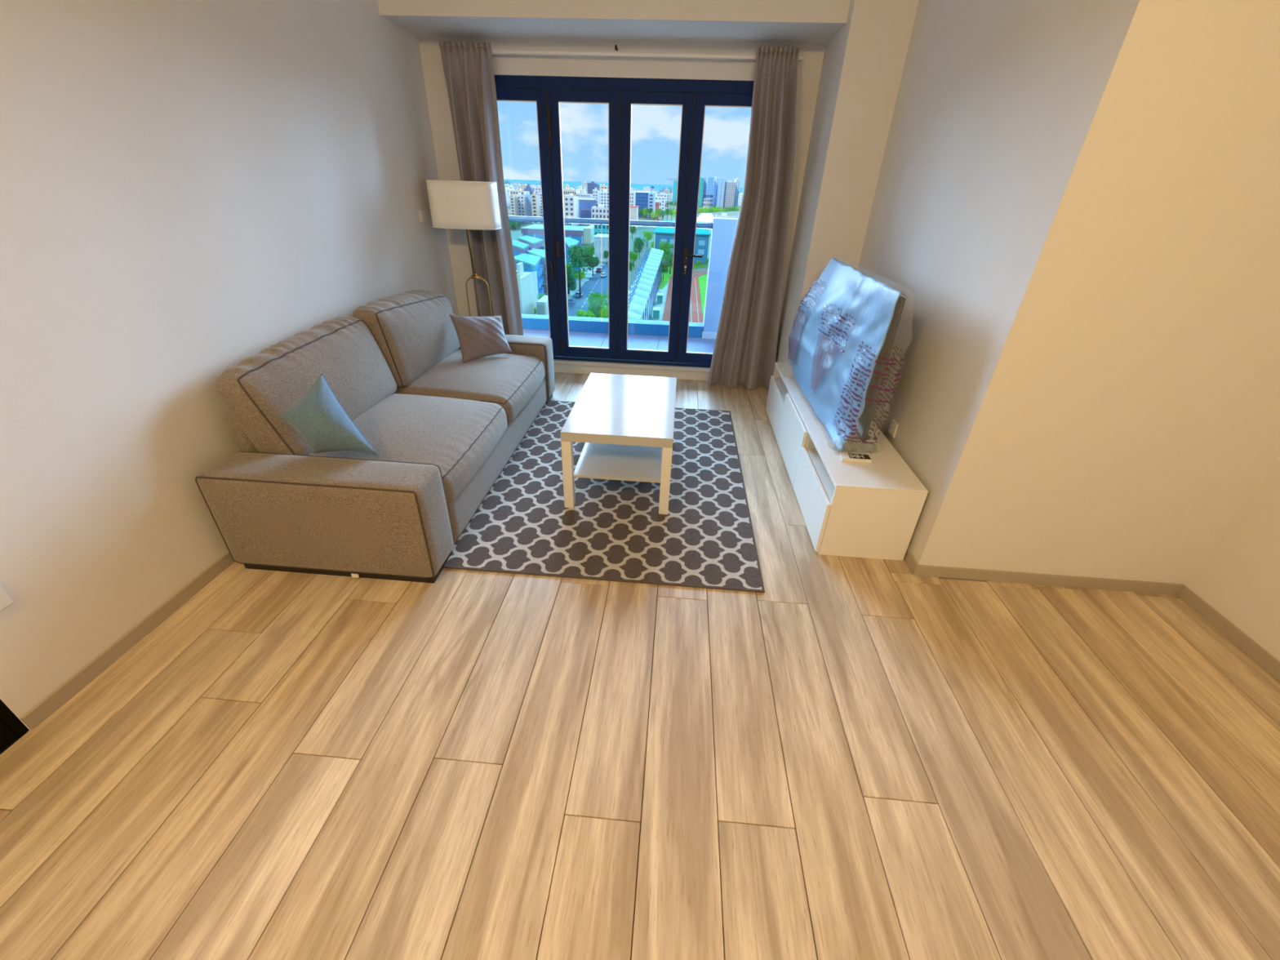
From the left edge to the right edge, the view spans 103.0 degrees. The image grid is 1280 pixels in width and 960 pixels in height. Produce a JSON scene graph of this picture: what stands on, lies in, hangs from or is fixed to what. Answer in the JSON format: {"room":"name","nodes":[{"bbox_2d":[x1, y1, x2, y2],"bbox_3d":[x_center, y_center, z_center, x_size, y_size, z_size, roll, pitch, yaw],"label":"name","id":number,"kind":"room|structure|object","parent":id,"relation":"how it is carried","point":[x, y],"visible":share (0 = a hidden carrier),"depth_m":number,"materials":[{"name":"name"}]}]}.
{"room":"living room","nodes":[
{"label":"living room","id":0,"kind":"room"},
{"bbox_2d":[0,0,458,732],"bbox_3d":[-1.747,-1.343,2.528,0.120,2.880,3.797,4,30,3],"label":"wall","id":1,"kind":"structure","parent":0,"point":[189,189],"depth_m":1.86,"materials":[{"name":"paint"}]},
{"bbox_2d":[0,584,13,610],"bbox_3d":[-1.851,0.346,1.447,0.012,0.081,0.081,4,30,3],"label":"wall socket","id":2,"kind":"object","parent":1,"relation":"attached to","point":[6,600],"visible":1,"depth_m":1.48,"materials":[{"name":"white plastic"}]},
{"bbox_2d":[19,551,234,729],"bbox_3d":[-1.728,-0.157,3.101,0.012,0.056,3.595,4,30,3],"label":"baseboard","id":3,"kind":"structure","parent":1,"relation":"attached to","point":[33,717],"depth_m":1.80,"materials":[{"name":"laminate"}]},
{"bbox_2d":[418,209,426,222],"bbox_3d":[-1.578,-1.920,3.698,0.015,0.075,0.075,4,30,3],"label":"light switch","id":4,"kind":"object","parent":1,"relation":"attached to","point":[422,215],"visible":1,"depth_m":3.68,"materials":[{"name":"white plastic"}]},
{"bbox_2d":[523,328,715,352],"bbox_3d":[-0.420,-1.314,5.460,4.800,0.250,1.440,4,30,3],"label":"floor","id":5,"kind":"structure","parent":0,"point":[575,338],"depth_m":5.61,"materials":[{"name":"tile"}]},
{"bbox_2d":[521,314,703,337],"bbox_3d":[-1.016,-1.830,5.944,3.492,0.140,0.185,4,30,3],"label":"kerb","id":6,"kind":"object","parent":5,"relation":"on","point":[587,324],"visible":0.45,"depth_m":5.83,"materials":[{"name":"concrete"}]},
{"bbox_2d":[508,215,712,325],"bbox_3d":[-1.002,-2.315,5.605,3.492,1.040,0.050,4,30,3],"label":"balcony railing","id":7,"kind":"object","parent":6,"relation":"on","point":[511,218],"visible":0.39,"depth_m":5.31,"materials":[{"name":"grey metal"}]},
{"bbox_2d":[417,35,825,380],"bbox_3d":[-0.173,-2.149,4.000,2.752,2.880,0.200,4,30,3],"label":"wall","id":8,"kind":"structure","parent":0,"point":[809,69],"depth_m":3.51,"materials":[{"name":"paint"}]},
{"bbox_2d":[438,44,803,61],"bbox_3d":[-0.147,-2.870,3.407,2.440,0.059,0.095,4,30,3],"label":"track","id":9,"kind":"object","parent":8,"relation":"attached to","point":[615,54],"visible":0.8,"depth_m":3.39,"materials":[{"name":"white metal"}]},
{"bbox_2d":[439,40,524,335],"bbox_3d":[-1.177,-1.931,3.951,0.403,2.269,0.152,4,30,3],"label":"curtain","id":10,"kind":"object","parent":9,"relation":"hanging from","point":[468,67],"visible":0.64,"depth_m":3.69,"materials":[{"name":"beige fabric"}]},
{"bbox_2d":[706,45,799,389],"bbox_3d":[0.895,-1.795,3.840,0.560,2.278,0.151,4,30,3],"label":"curtain","id":11,"kind":"object","parent":9,"relation":"hanging from","point":[745,348],"visible":1,"depth_m":3.81,"materials":[{"name":"beige fabric"}]},
{"bbox_2d":[493,75,754,368],"bbox_3d":[-0.156,-1.921,4.042,2.200,2.015,0.154,4,30,3],"label":"window","id":12,"kind":"structure","parent":8,"relation":"in","point":[620,94],"depth_m":3.85,"materials":[{"name":"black metal"}]},
{"bbox_2d":[553,359,710,372],"bbox_3d":[-0.181,-1.071,4.612,2.240,0.030,0.228,4,30,3],"label":"trim","id":13,"kind":"structure","parent":8,"relation":"attached to","point":[555,361],"depth_m":4.51,"materials":[{"name":"stone"}]},
{"bbox_2d":[0,372,1279,959],"bbox_3d":[0.226,0.860,1.634,4.439,0.100,6.830,4,30,3],"label":"floor","id":14,"kind":"structure","parent":0,"point":[847,757],"depth_m":1.50,"materials":[{"name":"brown wood"}]},
{"bbox_2d":[195,288,555,583],"bbox_3d":[-1.207,-0.523,2.948,0.931,0.874,2.286,4,30,3],"label":"sofa","id":15,"kind":"object","parent":14,"relation":"on","point":[442,429],"visible":0.94,"depth_m":2.24,"materials":[{"name":"beige fabric"}]},
{"bbox_2d":[215,316,396,455],"bbox_3d":[-1.546,-0.488,2.487,0.300,0.435,0.936,4,30,3],"label":"cushion","id":16,"kind":"object","parent":15,"relation":"on","point":[357,356],"depth_m":2.30,"materials":[{"name":"fabric"}]},
{"bbox_2d":[279,373,377,454],"bbox_3d":[-1.264,-0.265,2.131,0.341,0.286,0.250,4,30,3],"label":"throw pillow","id":17,"kind":"object","parent":15,"relation":"on","point":[319,418],"visible":1,"depth_m":2.07,"materials":[{"name":"blue fabric"}]},
{"bbox_2d":[352,288,460,387],"bbox_3d":[-1.437,-0.947,3.251,0.304,0.462,0.910,4,30,3],"label":"cushion","id":18,"kind":"object","parent":15,"relation":"on","point":[415,332],"depth_m":3.05,"materials":[{"name":"fabric"}]},
{"bbox_2d":[307,393,507,506],"bbox_3d":[-1.215,-0.208,2.608,0.869,0.248,0.903,4,30,3],"label":"seat cushion","id":19,"kind":"object","parent":15,"relation":"on","point":[460,437],"depth_m":2.49,"materials":[{"name":"fabric"}]},
{"bbox_2d":[395,349,545,424],"bbox_3d":[-1.143,-0.663,3.390,0.869,0.248,0.900,4,30,3],"label":"seat cushion","id":20,"kind":"object","parent":15,"relation":"on","point":[512,381],"depth_m":3.17,"materials":[{"name":"fabric"}]},
{"bbox_2d":[448,314,511,363],"bbox_3d":[-1.087,-0.973,3.432,0.371,0.265,0.441,4,30,3],"label":"throw pillow","id":21,"kind":"object","parent":15,"relation":"on","point":[478,337],"visible":1,"depth_m":3.40,"materials":[{"name":"fabric"}]},
{"bbox_2d":[425,179,501,315],"bbox_3d":[-1.284,-1.476,3.972,0.478,1.481,0.296,4,30,3],"label":"floor lamp","id":22,"kind":"object","parent":14,"relation":"on","point":[453,204],"visible":0.89,"depth_m":3.58,"materials":[{"name":"white fabric"}]},
{"bbox_2d":[443,400,764,592],"bbox_3d":[-0.114,-0.072,3.097,1.468,0.008,2.021,4,30,3],"label":"rug","id":23,"kind":"object","parent":14,"relation":"on","point":[614,530],"visible":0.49,"depth_m":2.61,"materials":[{"name":"fabric"}]},
{"bbox_2d":[560,373,676,514],"bbox_3d":[-0.085,-0.251,2.961,0.550,0.441,0.900,4,30,3],"label":"coffee table","id":24,"kind":"object","parent":23,"relation":"on","point":[625,423],"visible":1,"depth_m":2.68,"materials":[{"name":"white paint"}]},
{"bbox_2d":[573,442,662,483],"bbox_3d":[-0.086,-0.225,2.976,0.450,0.015,0.876,4,30,3],"label":"shelf","id":25,"kind":"object","parent":24,"relation":"attached to","point":[596,460],"depth_m":2.73,"materials":[{"name":"white paint"}]},
{"bbox_2d":[765,362,928,560],"bbox_3d":[1.119,-0.249,3.100,0.411,0.385,1.800,4,30,3],"label":"tv stand","id":26,"kind":"object","parent":14,"relation":"on","point":[873,509],"visible":0.84,"depth_m":2.40,"materials":[{"name":"white paint"}]},
{"bbox_2d":[773,377,788,399],"bbox_3d":[1.174,-0.613,3.575,0.379,0.014,0.576,4,30,3],"label":"shelf","id":27,"kind":"object","parent":26,"relation":"attached to","point":[780,390],"depth_m":3.62,"materials":[{"name":"white paint"}]},
{"bbox_2d":[805,447,835,503],"bbox_3d":[1.079,-0.015,2.548,0.379,0.014,0.576,4,30,3],"label":"shelf","id":28,"kind":"object","parent":26,"relation":"attached to","point":[823,477],"depth_m":2.55,"materials":[{"name":"white paint"}]},
{"bbox_2d":[787,257,908,451],"bbox_3d":[1.097,-0.762,2.821,0.329,0.780,1.287,4,30,3],"label":"television","id":29,"kind":"object","parent":26,"relation":"on","point":[842,335],"visible":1,"depth_m":2.57,"materials":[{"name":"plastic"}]},
{"bbox_2d":[839,452,871,462],"bbox_3d":[1.038,-0.109,2.457,0.139,0.018,0.064,4,30,3],"label":"box","id":30,"kind":"object","parent":26,"relation":"on","point":[851,457],"visible":1,"depth_m":2.44,"materials":[{"name":"cardboard"}]},
{"bbox_2d":[702,217,737,339],"bbox_3d":[1.386,-2.140,5.528,1.318,1.215,0.207,4,30,3],"label":"wall","id":31,"kind":"structure","parent":0,"point":[723,230],"depth_m":5.42,"materials":[{"name":"white paint"}]},
{"bbox_2d":[775,0,919,363],"bbox_3d":[1.403,-1.891,3.650,0.461,2.880,0.810,4,30,3],"label":"wall column","id":32,"kind":"structure","parent":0,"point":[863,64],"depth_m":3.14,"materials":[{"name":"paint"}]},
{"bbox_2d":[857,0,1139,564],"bbox_3d":[1.449,-1.199,2.471,0.152,2.880,1.908,4,30,3],"label":"wall","id":33,"kind":"structure","parent":0,"point":[997,101],"depth_m":2.10,"materials":[{"name":"paint"}]},
{"bbox_2d":[888,418,898,437],"bbox_3d":[1.325,-0.271,2.665,0.012,0.075,0.075,4,30,3],"label":"wall socket","id":34,"kind":"object","parent":33,"relation":"attached to","point":[894,425],"visible":1,"depth_m":2.65,"materials":[{"name":"white plastic"}]},
{"bbox_2d":[903,546,918,575],"bbox_3d":[1.344,-0.069,3.132,0.044,0.056,1.920,4,30,3],"label":"baseboard","id":35,"kind":"structure","parent":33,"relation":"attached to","point":[909,559],"depth_m":2.35,"materials":[{"name":"laminate"}]},
{"bbox_2d":[918,0,1279,583],"bbox_3d":[1.928,-0.714,1.670,1.258,2.880,0.120,4,30,3],"label":"wall","id":36,"kind":"structure","parent":0,"point":[1129,411],"depth_m":1.75,"materials":[{"name":"paint"}]},
{"bbox_2d":[913,564,1185,595],"bbox_3d":[1.819,0.447,2.279,1.150,0.056,0.012,4,30,3],"label":"baseboard","id":37,"kind":"structure","parent":36,"relation":"attached to","point":[1139,586],"depth_m":2.27,"materials":[{"name":"laminate"}]},
{"bbox_2d":[1183,455,1279,661],"bbox_3d":[2.323,0.404,-0.218,0.120,2.880,4.191,4,30,3],"label":"wall","id":38,"kind":"structure","parent":0,"point":[1238,576],"depth_m":1.99,"materials":[{"name":"paint"}]},
{"bbox_2d":[1176,586,1279,682],"bbox_3d":[2.218,1.534,0.443,0.012,0.056,4.179,4,30,3],"label":"baseboard","id":39,"kind":"structure","parent":38,"relation":"attached to","point":[1257,653],"depth_m":2.03,"materials":[{"name":"laminate"}]},
{"bbox_3d":[-1.904,-1.097,-0.060,0.120,0.700,0.933,4,30,3],"label":"wall","id":40,"kind":"structure","parent":0,"visible":0},
{"bbox_2d":[0,698,29,751],"bbox_3d":[-1.935,0.102,0.641,0.100,2.080,0.933,4,30,3],"label":"door","id":41,"kind":"structure","parent":40,"relation":"in","point":[11,727],"depth_m":1.52,"materials":[{"name":"brown wood"}]},
{"label":"outside","id":42,"kind":"structure","parent":0,"visible":0},
{"bbox_2d":[503,179,743,192],"bbox_3d":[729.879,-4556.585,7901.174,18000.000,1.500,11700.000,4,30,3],"label":"sea","id":43,"kind":"structure","parent":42,"point":[637,186],"depth_m":5907.88,"materials":[{"name":"liquid"}]},
{"bbox_3d":[0.321,-1.719,0.241,4.439,0.200,7.030,4,30,3],"label":"ceiling","id":44,"kind":"structure","parent":0,"visible":0},
{"bbox_2d":[377,0,850,44],"bbox_3d":[-0.165,-3.022,3.084,2.752,0.450,0.502,4,30,3],"label":"ceiling beam","id":45,"kind":"structure","parent":44,"relation":"attached to","point":[772,21],"depth_m":3.01,"materials":[{"name":"paint"}]},
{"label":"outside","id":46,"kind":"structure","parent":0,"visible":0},
{"bbox_2d":[506,188,740,317],"bbox_3d":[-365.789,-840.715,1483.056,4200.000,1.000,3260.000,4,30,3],"label":"ground","id":47,"kind":"structure","parent":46,"point":[515,233],"depth_m":383.35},
{"bbox_2d":[509,194,518,215],"bbox_3d":[-105.653,-227.767,427.918,3.504,21.829,9.150,4,30,3],"label":"apartment building","id":48,"kind":"structure","parent":47,"relation":"on","point":[513,201],"depth_m":424.12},
{"bbox_2d":[509,221,521,229],"bbox_3d":[-95.216,-192.938,384.257,11.887,10.416,12.710,4,30,3],"label":"tree","id":49,"kind":"object","parent":47,"relation":"on","point":[514,224],"visible":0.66,"depth_m":381.48,"materials":[{"name":"green plant"}]},
{"bbox_2d":[510,188,529,196],"bbox_3d":[-132.609,-310.001,565.171,15.228,23.584,24.500,4,30,3],"label":"apartment building","id":50,"kind":"structure","parent":47,"relation":"on","point":[518,190],"depth_m":551.26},
{"bbox_2d":[511,239,528,256],"bbox_3d":[-44.559,-80.853,188.517,15.266,13.600,38.720,4,30,3],"label":"house","id":51,"kind":"structure","parent":47,"relation":"on","point":[519,247],"depth_m":178.45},
{"bbox_2d":[514,192,528,223],"bbox_3d":[-101.921,-232.794,435.673,8.230,22.896,8.150,4,30,3],"label":"apartment building","id":52,"kind":"structure","parent":47,"relation":"on","point":[522,200],"depth_m":432.06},
{"bbox_2d":[515,262,534,314],"bbox_3d":[-26.420,-39.550,115.147,2.353,17.466,10.150,4,30,3],"label":"block","id":53,"kind":"object","parent":47,"relation":"on","point":[525,282],"visible":0.34,"depth_m":112.68,"materials":[{"name":"concrete"}]},
{"bbox_2d":[523,192,533,222],"bbox_3d":[-96.486,-237.090,443.115,5.965,23.121,8.150,4,30,3],"label":"apartment building","id":54,"kind":"structure","parent":47,"relation":"on","point":[528,197],"depth_m":438.54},
{"bbox_2d":[514,253,545,312],"bbox_3d":[-33.718,-60.505,154.371,13.591,13.600,33.867,4,30,3],"label":"house","id":55,"kind":"structure","parent":47,"relation":"on","point":[531,263],"depth_m":144.58,"materials":[{"name":"teal"}]},
{"bbox_2d":[517,235,544,250],"bbox_3d":[-43.943,-89.475,203.292,15.517,13.600,40.818,4,30,3],"label":"house","id":56,"kind":"structure","parent":47,"relation":"on","point":[534,242],"depth_m":193.06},
{"bbox_2d":[530,191,540,224],"bbox_3d":[-88.980,-231.919,433.822,4.631,24.023,8.150,4,30,3],"label":"apartment building","id":57,"kind":"structure","parent":47,"relation":"on","point":[535,198],"depth_m":430.38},
{"bbox_2d":[526,248,547,295],"bbox_3d":[-32.320,-67.081,165.694,14.216,13.600,33.506,4,30,3],"label":"house","id":58,"kind":"structure","parent":47,"relation":"on","point":[539,252],"depth_m":157.32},
{"bbox_2d":[536,192,542,222],"bbox_3d":[-85.722,-246.171,457.726,7.653,24.681,22.150,4,30,3],"label":"apartment building","id":59,"kind":"structure","parent":47,"relation":"on","point":[537,193],"depth_m":447.08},
{"bbox_2d":[536,295,548,315],"bbox_3d":[-22.275,-38.356,121.347,2.218,9.393,8.000,4,30,3],"label":"block","id":60,"kind":"object","parent":47,"relation":"on","point":[542,306],"visible":0.29,"depth_m":116.52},
{"bbox_2d":[520,224,594,244],"bbox_3d":[-50.218,-158.180,325.524,43.100,8.400,32.500,4,30,3],"label":"banded hall","id":61,"kind":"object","parent":47,"relation":"on","point":[584,234],"visible":0.47,"depth_m":312.04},
{"bbox_2d":[564,193,579,226],"bbox_3d":[-57.666,-228.731,430.452,8.219,23.783,22.150,4,30,3],"label":"apartment building","id":62,"kind":"structure","parent":47,"relation":"on","point":[571,202],"depth_m":421.54,"materials":[{"name":"concrete"}]},
{"bbox_2d":[563,187,580,217],"bbox_3d":[-67.701,-276.340,508.141,12.562,26.918,22.150,4,30,3],"label":"apartment building","id":63,"kind":"structure","parent":47,"relation":"on","point":[566,192],"depth_m":494.15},
{"bbox_2d":[564,236,580,280],"bbox_3d":[-29.032,-89.777,205.676,14.224,12.600,58.123,4,30,3],"label":"house","id":64,"kind":"structure","parent":47,"relation":"on","point":[569,241],"depth_m":201.22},
{"bbox_2d":[576,191,592,198],"bbox_3d":[-53.317,-266.192,494.141,13.444,24.393,20.150,4,30,3],"label":"apartment building","id":65,"kind":"structure","parent":47,"relation":"on","point":[584,195],"depth_m":481.41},
{"bbox_2d":[576,309,595,317],"bbox_3d":[-14.442,-42.413,134.383,5.569,4.791,5.552,4,30,3],"label":"tree","id":66,"kind":"object","parent":47,"relation":"on","point":[581,313],"visible":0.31,"depth_m":133.26,"materials":[{"name":"green plant"}]},
{"bbox_2d":[578,198,595,218],"bbox_3d":[-49.366,-243.091,459.716,17.292,19.515,18.800,4,30,3],"label":"apartment building","id":67,"kind":"structure","parent":47,"relation":"on","point":[585,205],"depth_m":450.92,"materials":[{"name":"glass"}]},
{"bbox_2d":[587,181,599,194],"bbox_3d":[-52.330,-317.892,574.231,9.930,32.821,20.150,4,30,3],"label":"apartment building","id":68,"kind":"structure","parent":47,"relation":"on","point":[592,185],"depth_m":560.77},
{"bbox_2d":[592,187,599,207],"bbox_3d":[-40.754,-255.843,473.463,4.704,28.154,10.150,4,30,3],"label":"apartment building","id":69,"kind":"structure","parent":47,"relation":"on","point":[595,193],"depth_m":465.92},
{"bbox_2d":[587,292,608,317],"bbox_3d":[-11.424,-49.192,143.902,7.057,7.316,7.015,4,30,3],"label":"tree","id":70,"kind":"object","parent":47,"relation":"on","point":[594,307],"visible":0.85,"depth_m":142.37,"materials":[{"name":"green plant"}]},
{"bbox_2d":[591,204,608,219],"bbox_3d":[-29.738,-208.404,403.506,14.814,17.565,20.500,4,30,3],"label":"apartment building","id":71,"kind":"structure","parent":47,"relation":"on","point":[600,212],"depth_m":393.59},
{"bbox_2d":[592,233,608,261],"bbox_3d":[-17.516,-113.181,247.987,8.392,10.959,14.800,4,30,3],"label":"house","id":72,"kind":"structure","parent":47,"relation":"on","point":[601,241],"depth_m":241.54,"materials":[{"name":"concrete"}]},
{"bbox_2d":[594,224,608,235],"bbox_3d":[-21.821,-149.198,307.516,10.238,12.764,16.800,4,30,3],"label":"apartment building","id":73,"kind":"structure","parent":47,"relation":"on","point":[598,228],"depth_m":299.31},
{"bbox_2d":[599,189,608,207],"bbox_3d":[-34.626,-274.399,507.364,11.219,26.318,24.150,4,30,3],"label":"apartment building","id":74,"kind":"structure","parent":47,"relation":"on","point":[603,196],"depth_m":494.51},
{"bbox_2d":[599,306,608,318],"bbox_3d":[-9.225,-45.135,139.304,4.218,4.391,4.286,4,30,3],"label":"tree","id":75,"kind":"object","parent":47,"relation":"on","point":[606,310],"visible":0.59,"depth_m":138.43,"materials":[{"name":"green plant"}]},
{"bbox_2d":[630,189,635,205],"bbox_3d":[-7.475,-271.450,503.081,4.020,27.164,18.150,4,30,3],"label":"apartment building","id":76,"kind":"structure","parent":47,"relation":"on","point":[633,193],"depth_m":493.31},
{"bbox_2d":[629,205,639,228],"bbox_3d":[-5.085,-220.546,426.944,6.581,16.321,16.800,4,30,3],"label":"apartment building","id":77,"kind":"structure","parent":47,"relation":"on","point":[633,209],"depth_m":419.38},
{"bbox_2d":[629,251,639,262],"bbox_3d":[-2.846,-98.444,227.272,5.346,7.112,4.558,4,30,3],"label":"tree","id":78,"kind":"object","parent":47,"relation":"on","point":[633,255],"visible":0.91,"depth_m":225.94,"materials":[{"name":"green plant"}]},
{"bbox_2d":[633,237,648,259],"bbox_3d":[0.154,-114.682,252.160,7.354,10.186,7.234,4,30,3],"label":"tree","id":79,"kind":"object","parent":47,"relation":"on","point":[638,240],"visible":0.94,"depth_m":250.36,"materials":[{"name":"green plant"}]},
{"bbox_2d":[634,191,649,217],"bbox_3d":[1.736,-312.219,576.030,17.016,24.425,26.900,4,30,3],"label":"apartment building","id":80,"kind":"structure","parent":47,"relation":"on","point":[641,197],"depth_m":562.96,"materials":[{"name":"glass"}]},
{"bbox_2d":[627,242,663,319],"bbox_3d":[1.124,-58.967,153.988,7.375,13.400,124.918,4,30,3],"label":"grandstand","id":81,"kind":"object","parent":47,"relation":"on","point":[642,292],"visible":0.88,"depth_m":143.63},
{"bbox_2d":[643,231,653,248],"bbox_3d":[4.596,-141.898,299.859,6.496,9.265,6.439,4,30,3],"label":"tree","id":82,"kind":"object","parent":47,"relation":"on","point":[646,235],"visible":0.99,"depth_m":298.04,"materials":[{"name":"green plant"}]},
{"bbox_2d":[647,191,655,217],"bbox_3d":[12.965,-308.855,569.954,6.644,25.420,22.150,4,30,3],"label":"apartment building","id":83,"kind":"structure","parent":47,"relation":"on","point":[651,196],"depth_m":559.95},
{"bbox_2d":[649,280,669,320],"bbox_3d":[9.250,-59.100,167.870,11.500,0.100,150.000,4,30,3],"label":"apron","id":84,"kind":"object","parent":47,"relation":"on","point":[664,290],"visible":0.23,"depth_m":162.75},
{"bbox_2d":[652,306,660,319],"bbox_3d":[4.701,-47.862,145.814,2.100,2.500,3.600,4,30,3],"label":"kiosk","id":85,"kind":"object","parent":84,"relation":"on","point":[655,309],"visible":1,"depth_m":144.58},
{"bbox_2d":[656,293,663,303],"bbox_3d":[6.458,-58.889,164.769,2.100,2.500,3.600,4,30,3],"label":"kiosk","id":86,"kind":"object","parent":84,"relation":"on","point":[660,295],"visible":1,"depth_m":163.51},
{"bbox_2d":[657,263,668,279],"bbox_3d":[9.258,-82.607,201.688,4.388,6.327,4.884,4,30,3],"label":"tree","id":87,"kind":"object","parent":84,"relation":"on","point":[664,268],"visible":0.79,"depth_m":200.85,"materials":[{"name":"green plant"}]},
{"bbox_2d":[662,253,673,274],"bbox_3d":[12.811,-91.492,215.167,6.471,8.263,6.997,4,30,3],"label":"tree","id":88,"kind":"object","parent":84,"relation":"on","point":[670,257],"visible":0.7,"depth_m":212.84,"materials":[{"name":"green plant"}]},
{"bbox_2d":[654,194,665,210],"bbox_3d":[19.665,-364.006,669.637,25.899,20.365,16.200,4,30,3],"label":"building","id":89,"kind":"structure","parent":47,"relation":"on","point":[657,198],"depth_m":661.07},
{"bbox_2d":[666,178,677,201],"bbox_3d":[67.522,-623.461,1094.491,24.105,42.060,22.150,4,30,3],"label":"apartment building","id":90,"kind":"structure","parent":47,"relation":"on","point":[675,182],"depth_m":1084.87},
{"bbox_2d":[653,220,711,263],"bbox_3d":[22.766,-130.747,276.976,27.800,14.400,70.000,4,30,3],"label":"sports hall","id":91,"kind":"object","parent":47,"relation":"on","point":[702,243],"visible":0.41,"depth_m":247.20,"materials":[{"name":"teal"}]},
{"bbox_2d":[657,263,708,288],"bbox_3d":[19.832,-87.304,216.636,23.400,0.170,72.000,4,30,3],"label":"lawn strip","id":92,"kind":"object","parent":47,"relation":"on","point":[666,277],"visible":0.25,"depth_m":213.00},
{"bbox_2d":[657,240,673,257],"bbox_3d":[11.535,-102.824,231.735,8.373,11.018,7.257,4,30,3],"label":"tree","id":93,"kind":"object","parent":92,"relation":"on","point":[664,247],"visible":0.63,"depth_m":229.47,"materials":[{"name":"green plant"}]},
{"bbox_2d":[662,269,707,322],"bbox_3d":[39.196,-56.024,163.981,62.000,0.495,161.000,4,30,3],"label":"track","id":94,"kind":"object","parent":47,"relation":"on","point":[695,308],"visible":0.14,"depth_m":166.90,"materials":[{"name":"rubber"}]},
{"bbox_2d":[697,274,707,319],"bbox_3d":[38.736,-53.210,158.930,38.800,0.190,149.400,4,30,3],"label":"sports field","id":95,"kind":"structure","parent":94,"relation":"on","point":[702,279],"depth_m":187.24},
{"bbox_2d":[697,177,703,207],"bbox_3d":[103.974,-497.512,878.871,8.567,44.540,30.150,4,30,3],"label":"tower block","id":96,"kind":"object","parent":47,"relation":"on","point":[701,180],"visible":0.74,"depth_m":866.20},
{"bbox_2d":[702,176,708,206],"bbox_3d":[112.633,-499.315,881.662,7.574,45.347,14.150,4,30,3],"label":"tower block","id":97,"kind":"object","parent":47,"relation":"on","point":[705,180],"visible":0.7,"depth_m":872.57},
{"bbox_2d":[697,213,714,239],"bbox_3d":[48.917,-191.586,383.075,16.637,13.836,62.000,4,30,3],"label":"pavilion","id":98,"kind":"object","parent":47,"relation":"on","point":[703,217],"visible":0.36,"depth_m":373.05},
{"bbox_2d":[702,195,712,208],"bbox_3d":[108.955,-447.390,818.288,15.000,19.500,15.000,4,30,3],"label":"building","id":99,"kind":"structure","parent":47,"relation":"on","point":[706,202],"depth_m":814.32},
{"bbox_2d":[706,176,714,199],"bbox_3d":[119.620,-492.020,869.009,9.607,45.945,10.150,4,30,3],"label":"tower block","id":100,"kind":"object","parent":47,"relation":"on","point":[711,180],"visible":0.77,"depth_m":861.14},
{"bbox_2d":[711,176,718,207],"bbox_3d":[131.019,-504.413,890.919,7.583,45.890,30.150,4,30,3],"label":"tower block","id":101,"kind":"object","parent":47,"relation":"on","point":[716,180],"visible":0.96,"depth_m":877.91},
{"bbox_2d":[715,177,725,207],"bbox_3d":[139.572,-497.858,882.333,11.797,43.754,30.150,4,30,3],"label":"tower block","id":102,"kind":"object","parent":47,"relation":"on","point":[721,186],"visible":0.99,"depth_m":869.59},
{"bbox_2d":[715,213,736,217],"bbox_3d":[78.536,-239.167,468.624,17.139,11.346,20.150,4,30,3],"label":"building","id":103,"kind":"structure","parent":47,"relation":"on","point":[723,215],"depth_m":458.58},
{"bbox_2d":[723,180,736,208],"bbox_3d":[155.235,-497.346,885.618,17.085,40.486,30.500,4,30,3],"label":"tower block","id":104,"kind":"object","parent":47,"relation":"on","point":[730,187],"visible":0.98,"depth_m":873.42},
{"bbox_2d":[733,177,740,207],"bbox_3d":[171.835,-513.412,909.755,7.728,44.829,30.150,4,30,3],"label":"tower block","id":105,"kind":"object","parent":47,"relation":"on","point":[738,181],"visible":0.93,"depth_m":896.54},
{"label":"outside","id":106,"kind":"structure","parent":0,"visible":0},
{"bbox_2d":[567,254,603,301],"bbox_3d":[-26.366,-71.608,187.107,13.800,0.150,190.000,4,30,3],"label":"pavement","id":107,"kind":"structure","parent":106,"point":[582,282],"depth_m":193.37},
{"bbox_2d":[566,262,576,294],"bbox_3d":[-23.772,-67.292,169.819,6.008,10.108,6.762,4,30,3],"label":"tree","id":108,"kind":"object","parent":107,"relation":"on","point":[569,268],"visible":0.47,"depth_m":167.23,"materials":[{"name":"green plant"}]},
{"bbox_2d":[566,277,577,294],"bbox_3d":[-23.899,-65.451,170.971,6.029,5.760,5.382,4,30,3],"label":"tree","id":109,"kind":"object","parent":107,"relation":"on","point":[571,286],"visible":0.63,"depth_m":169.49,"materials":[{"name":"green plant"}]},
{"bbox_2d":[586,245,595,271],"bbox_3d":[-21.247,-94.309,216.454,4.243,9.803,5.000,4,30,3],"label":"tree","id":110,"kind":"object","parent":107,"relation":"on","point":[592,252],"visible":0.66,"depth_m":214.15,"materials":[{"name":"green plant"}]},
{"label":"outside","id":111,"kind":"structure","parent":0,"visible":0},
{"bbox_2d":[568,235,630,317],"bbox_3d":[-12.157,-98.567,233.940,23.500,0.240,300.000,4,30,3],"label":"road","id":112,"kind":"structure","parent":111,"point":[595,283],"depth_m":182.70,"materials":[{"name":"asphalt"}]},
{"bbox_2d":[567,244,591,298],"bbox_3d":[-19.245,-66.560,162.599,7.230,16.401,8.786,4,30,3],"label":"tree","id":113,"kind":"object","parent":112,"relation":"on","point":[580,256],"visible":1,"depth_m":158.95,"materials":[{"name":"green plant"}]},
{"bbox_2d":[586,254,599,275],"bbox_3d":[-19.045,-86.243,204.546,6.032,8.035,5.072,4,30,3],"label":"tree","id":114,"kind":"object","parent":112,"relation":"on","point":[593,261],"visible":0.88,"depth_m":202.95,"materials":[{"name":"green plant"}]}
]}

